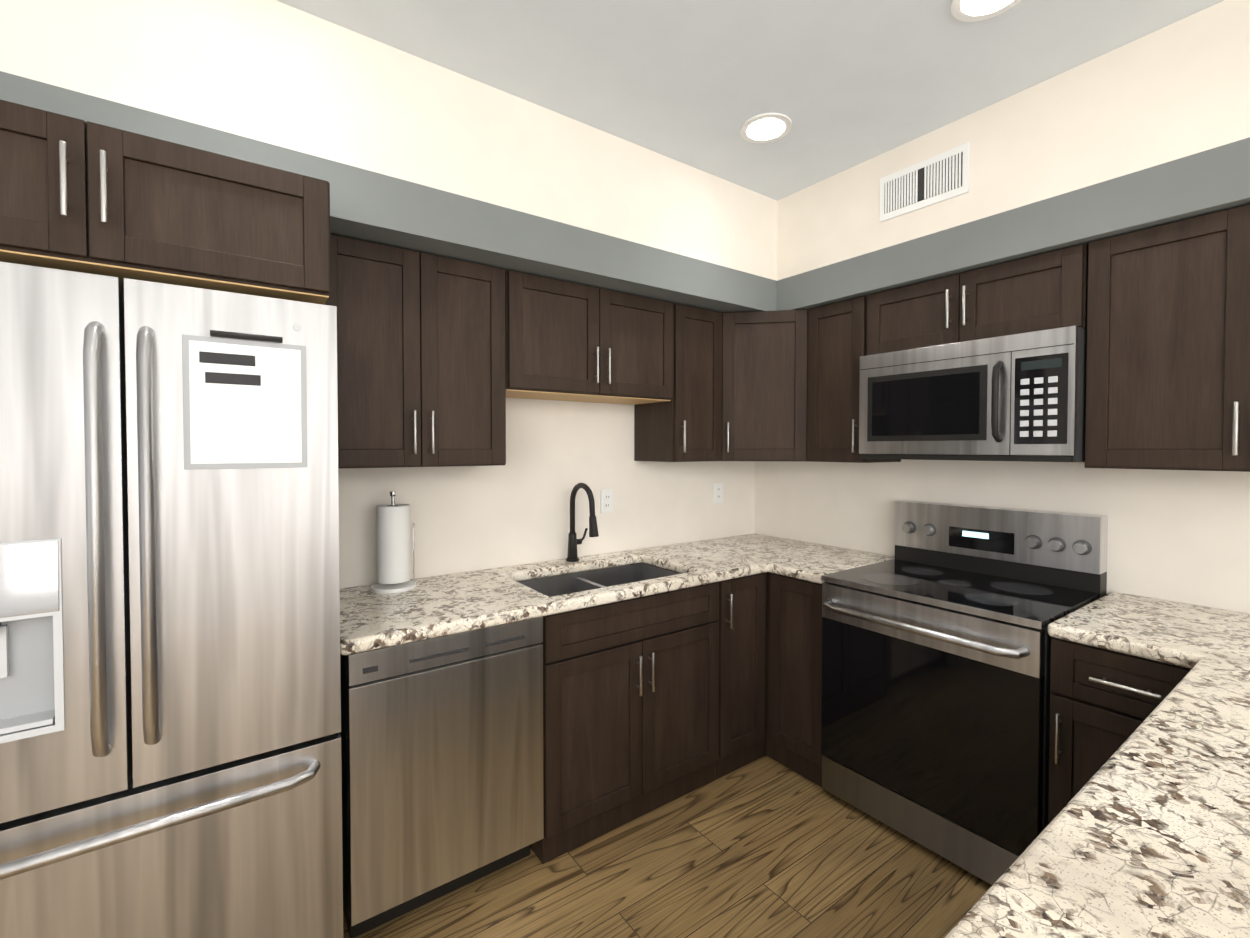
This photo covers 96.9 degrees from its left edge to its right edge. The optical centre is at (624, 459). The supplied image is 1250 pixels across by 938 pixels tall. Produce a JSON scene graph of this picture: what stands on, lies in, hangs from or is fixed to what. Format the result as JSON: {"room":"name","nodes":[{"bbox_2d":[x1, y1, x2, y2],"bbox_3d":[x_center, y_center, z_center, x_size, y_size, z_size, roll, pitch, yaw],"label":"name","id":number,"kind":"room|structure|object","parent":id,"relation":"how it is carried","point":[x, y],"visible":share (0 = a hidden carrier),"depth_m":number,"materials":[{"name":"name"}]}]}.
{"room":"kitchen","nodes":[
{"label":"kitchen","id":0,"kind":"room"},
{"bbox_2d":[0,0,775,312],"bbox_3d":[-0.632,-1.011,2.083,3.090,0.567,0.454,-1,1,-36],"label":"wall","id":1,"kind":"structure","parent":0,"point":[398,148],"depth_m":1.75,"materials":[{"name":"beige paint"}]},
{"bbox_2d":[338,398,754,588],"bbox_3d":[-1.827,0.060,1.601,6.620,2.692,0.120,-1,1,-36],"label":"wall","id":2,"kind":"structure","parent":0,"point":[514,510],"depth_m":2.57,"materials":[{"name":"beige paint"}]},
{"bbox_2d":[0,99,330,304],"bbox_3d":[-1.323,-0.575,1.430,0.921,0.300,0.717,-1,1,-36],"label":"upper cabinet","id":3,"kind":"object","parent":2,"relation":"attached to","point":[78,195],"visible":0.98,"depth_m":1.24,"materials":[{"name":"brown wood"}]},
{"bbox_2d":[325,234,505,468],"bbox_3d":[-0.791,-0.350,2.040,0.639,0.750,0.357,-1,1,-36],"label":"upper cabinet","id":4,"kind":"object","parent":2,"relation":"attached to","point":[421,368],"visible":0.92,"depth_m":1.91,"materials":[{"name":"brown wood"}]},
{"bbox_2d":[505,270,673,404],"bbox_3d":[-0.190,-0.503,2.469,0.835,0.461,0.357,-1,1,-36],"label":"upper cabinet","id":5,"kind":"object","parent":2,"relation":"attached to","point":[567,341],"visible":0.98,"depth_m":2.32,"materials":[{"name":"brown wood"}]},
{"bbox_2d":[601,489,612,512],"bbox_3d":[-0.090,0.210,2.773,0.072,0.116,0.008,-1,1,-36],"label":"electrical outlet","id":6,"kind":"object","parent":2,"relation":"attached to","point":[606,501],"visible":1,"depth_m":2.77,"materials":[{"name":"white plastic"}]},
{"bbox_2d":[634,303,721,461],"bbox_3d":[0.281,-0.366,2.811,0.317,0.750,0.357,-1,1,-36],"label":"upper cabinet","id":7,"kind":"object","parent":2,"relation":"attached to","point":[684,424],"visible":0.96,"depth_m":2.70,"materials":[{"name":"brown wood"}]},
{"bbox_2d":[714,483,722,502],"bbox_3d":[0.545,0.197,3.229,0.072,0.116,0.008,-1,1,-36],"label":"electrical outlet","id":8,"kind":"object","parent":2,"relation":"attached to","point":[718,492],"visible":1,"depth_m":3.23,"materials":[{"name":"white plastic"}]},
{"bbox_2d":[720,309,807,460],"bbox_3d":[0.725,-0.369,2.975,0.617,0.750,0.609,-1,1,-36],"label":"upper cabinet","id":9,"kind":"object","parent":2,"relation":"attached to","point":[764,380],"visible":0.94,"depth_m":2.76,"materials":[{"name":"brown wood"}]},
{"bbox_2d":[343,755,991,937],"bbox_3d":[-0.074,1.486,-0.806,6.620,0.060,6.120,-1,1,-36],"label":"floor","id":10,"kind":"structure","parent":0,"point":[765,846],"depth_m":1.83,"materials":[{"name":"brown wood"}]},
{"bbox_2d":[0,261,342,937],"bbox_3d":[-1.249,0.506,1.448,0.816,1.803,0.757,-1,1,-36],"label":"fridge","id":11,"kind":"object","parent":10,"relation":"on","point":[170,718],"visible":1,"depth_m":1.23,"materials":[{"name":"grey metal"}]},
{"bbox_2d":[339,617,543,937],"bbox_3d":[-0.697,0.965,1.958,0.597,0.864,0.610,-1,1,-36],"label":"dishwasher","id":12,"kind":"object","parent":10,"relation":"on","point":[442,760],"visible":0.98,"depth_m":1.68,"materials":[{"name":"grey metal"}]},
{"bbox_2d":[530,563,718,863],"bbox_3d":[-0.105,0.955,2.372,0.838,0.868,0.662,-1,1,-36],"label":"base cabinet","id":13,"kind":"object","parent":10,"relation":"on","point":[630,709],"visible":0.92,"depth_m":2.09,"materials":[{"name":"brown wood"}]},
{"bbox_2d":[716,572,822,786],"bbox_3d":[0.692,0.946,2.782,0.927,0.868,0.927,-1,1,-36],"label":"base cabinet","id":14,"kind":"object","parent":10,"relation":"on","point":[770,665],"visible":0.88,"depth_m":2.46,"materials":[{"name":"brown wood"}]},
{"bbox_2d":[340,533,894,654],"bbox_3d":[0.096,0.498,2.345,2.396,0.042,0.927,-1,1,-36],"label":"countertop","id":15,"kind":"structure","parent":14,"relation":"on","point":[425,608],"depth_m":2.12,"materials":[{"name":"stone"}]},
{"bbox_2d":[371,491,415,593],"bbox_3d":[-0.863,0.301,2.064,0.156,0.362,0.156,-1,1,-36],"label":"paper towel","id":16,"kind":"object","parent":15,"relation":"on","point":[393,545],"visible":1,"depth_m":2.02,"materials":[{"name":"white paper"}]},
{"bbox_2d":[566,483,598,561],"bbox_3d":[-0.172,0.289,2.517,0.110,0.368,0.236,-1,1,-36],"label":"faucet","id":17,"kind":"object","parent":15,"relation":"on","point":[573,543],"visible":1,"depth_m":2.55,"materials":[{"name":"black metal"}]},
{"bbox_2d":[518,563,679,596],"bbox_3d":[-0.091,0.627,2.349,0.743,0.212,0.431,-1,1,-36],"label":"sink","id":18,"kind":"object","parent":15,"relation":"in","point":[572,583],"visible":0.06,"depth_m":2.56,"materials":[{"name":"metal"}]},
{"bbox_2d":[821,500,1107,884],"bbox_3d":[1.262,0.799,2.144,0.708,1.188,0.756,-1,1,-36],"label":"stove","id":19,"kind":"object","parent":10,"relation":"on","point":[936,648],"visible":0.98,"depth_m":1.99,"materials":[{"name":"grey"}]},
{"bbox_2d":[1048,637,1190,823],"bbox_3d":[1.626,0.968,1.711,0.662,0.868,0.362,-1,1,-36],"label":"base cabinet","id":20,"kind":"object","parent":10,"relation":"on","point":[1104,703],"visible":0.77,"depth_m":1.60,"materials":[{"name":"brown wood"}]},
{"bbox_3d":[1.277,0.985,0.876,2.203,0.868,0.688,-1,1,-36],"label":"base cabinet","id":21,"kind":"object","parent":10,"relation":"on","visible":0},
{"bbox_2d":[944,592,1249,937],"bbox_3d":[1.260,0.528,0.861,2.240,0.042,1.299,-1,1,-36],"label":"countertop","id":22,"kind":"structure","parent":21,"relation":"on","point":[1145,833],"depth_m":0.78,"materials":[{"name":"stone"}]},
{"bbox_2d":[277,0,1223,200],"bbox_3d":[-0.074,-1.266,-0.862,6.620,0.060,6.120,-1,1,-36],"label":"ceiling","id":23,"kind":"structure","parent":0,"point":[843,85],"depth_m":1.78,"materials":[{"name":"white paint"}]},
{"bbox_2d":[740,113,791,142],"bbox_3d":[0.550,-1.293,2.168,0.196,0.009,0.196,-1,1,-36],"label":"recessed light","id":24,"kind":"object","parent":23,"relation":"in","point":[765,127],"visible":1,"depth_m":2.16,"materials":[{"name":"white plastic"}]},
{"bbox_2d":[951,0,1021,21],"bbox_3d":[1.008,-1.280,1.522,0.196,0.009,0.196,-1,1,-36],"label":"recessed light","id":25,"kind":"object","parent":23,"relation":"in","point":[971,10],"visible":1,"depth_m":1.57,"materials":[{"name":"white plastic"}]},
{"bbox_2d":[754,459,1249,613],"bbox_3d":[2.599,0.072,1.015,0.120,2.692,6.000,-1,1,-36],"label":"wall","id":26,"kind":"structure","parent":0,"point":[1182,536],"depth_m":2.11,"materials":[{"name":"beige paint"}]},
{"bbox_2d":[807,295,900,462],"bbox_3d":[1.096,-0.363,2.682,0.357,0.750,0.306,-1,1,-36],"label":"upper cabinet","id":27,"kind":"object","parent":26,"relation":"attached to","point":[837,340],"visible":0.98,"depth_m":2.60,"materials":[{"name":"brown wood"}]},
{"bbox_2d":[867,243,1087,355],"bbox_3d":[1.413,-0.588,2.236,0.357,0.282,0.773,-1,1,-36],"label":"upper cabinet","id":28,"kind":"object","parent":26,"relation":"attached to","point":[1044,291],"visible":0.88,"depth_m":2.08,"materials":[{"name":"brown wood"}]},
{"bbox_2d":[859,326,1086,461],"bbox_3d":[1.382,-0.220,2.210,0.444,0.444,0.756,-1,1,-36],"label":"microwave","id":29,"kind":"object","parent":28,"relation":"attached to","point":[1018,397],"visible":0.98,"depth_m":2.02,"materials":[{"name":"grey metal"}]},
{"bbox_2d":[1084,204,1249,471],"bbox_3d":[1.861,-0.341,1.618,0.357,0.750,0.754,-1,1,-36],"label":"upper cabinet","id":30,"kind":"object","parent":26,"relation":"attached to","point":[1168,353],"visible":1,"depth_m":1.68,"materials":[{"name":"brown wood"}]},
{"bbox_2d":[776,0,1249,310],"bbox_3d":[2.375,-0.987,0.893,0.359,0.567,5.899,-1,1,-36],"label":"wall","id":31,"kind":"structure","parent":0,"point":[1152,130],"depth_m":1.86,"materials":[{"name":"beige paint"}]},
{"bbox_2d":[880,142,969,221],"bbox_3d":[1.188,-1.101,2.222,0.009,0.185,0.350,-1,1,-36],"label":"air vent grille","id":32,"kind":"object","parent":31,"relation":"attached to","point":[943,176],"visible":1,"depth_m":2.21,"materials":[{"name":"white plastic"}]}
]}

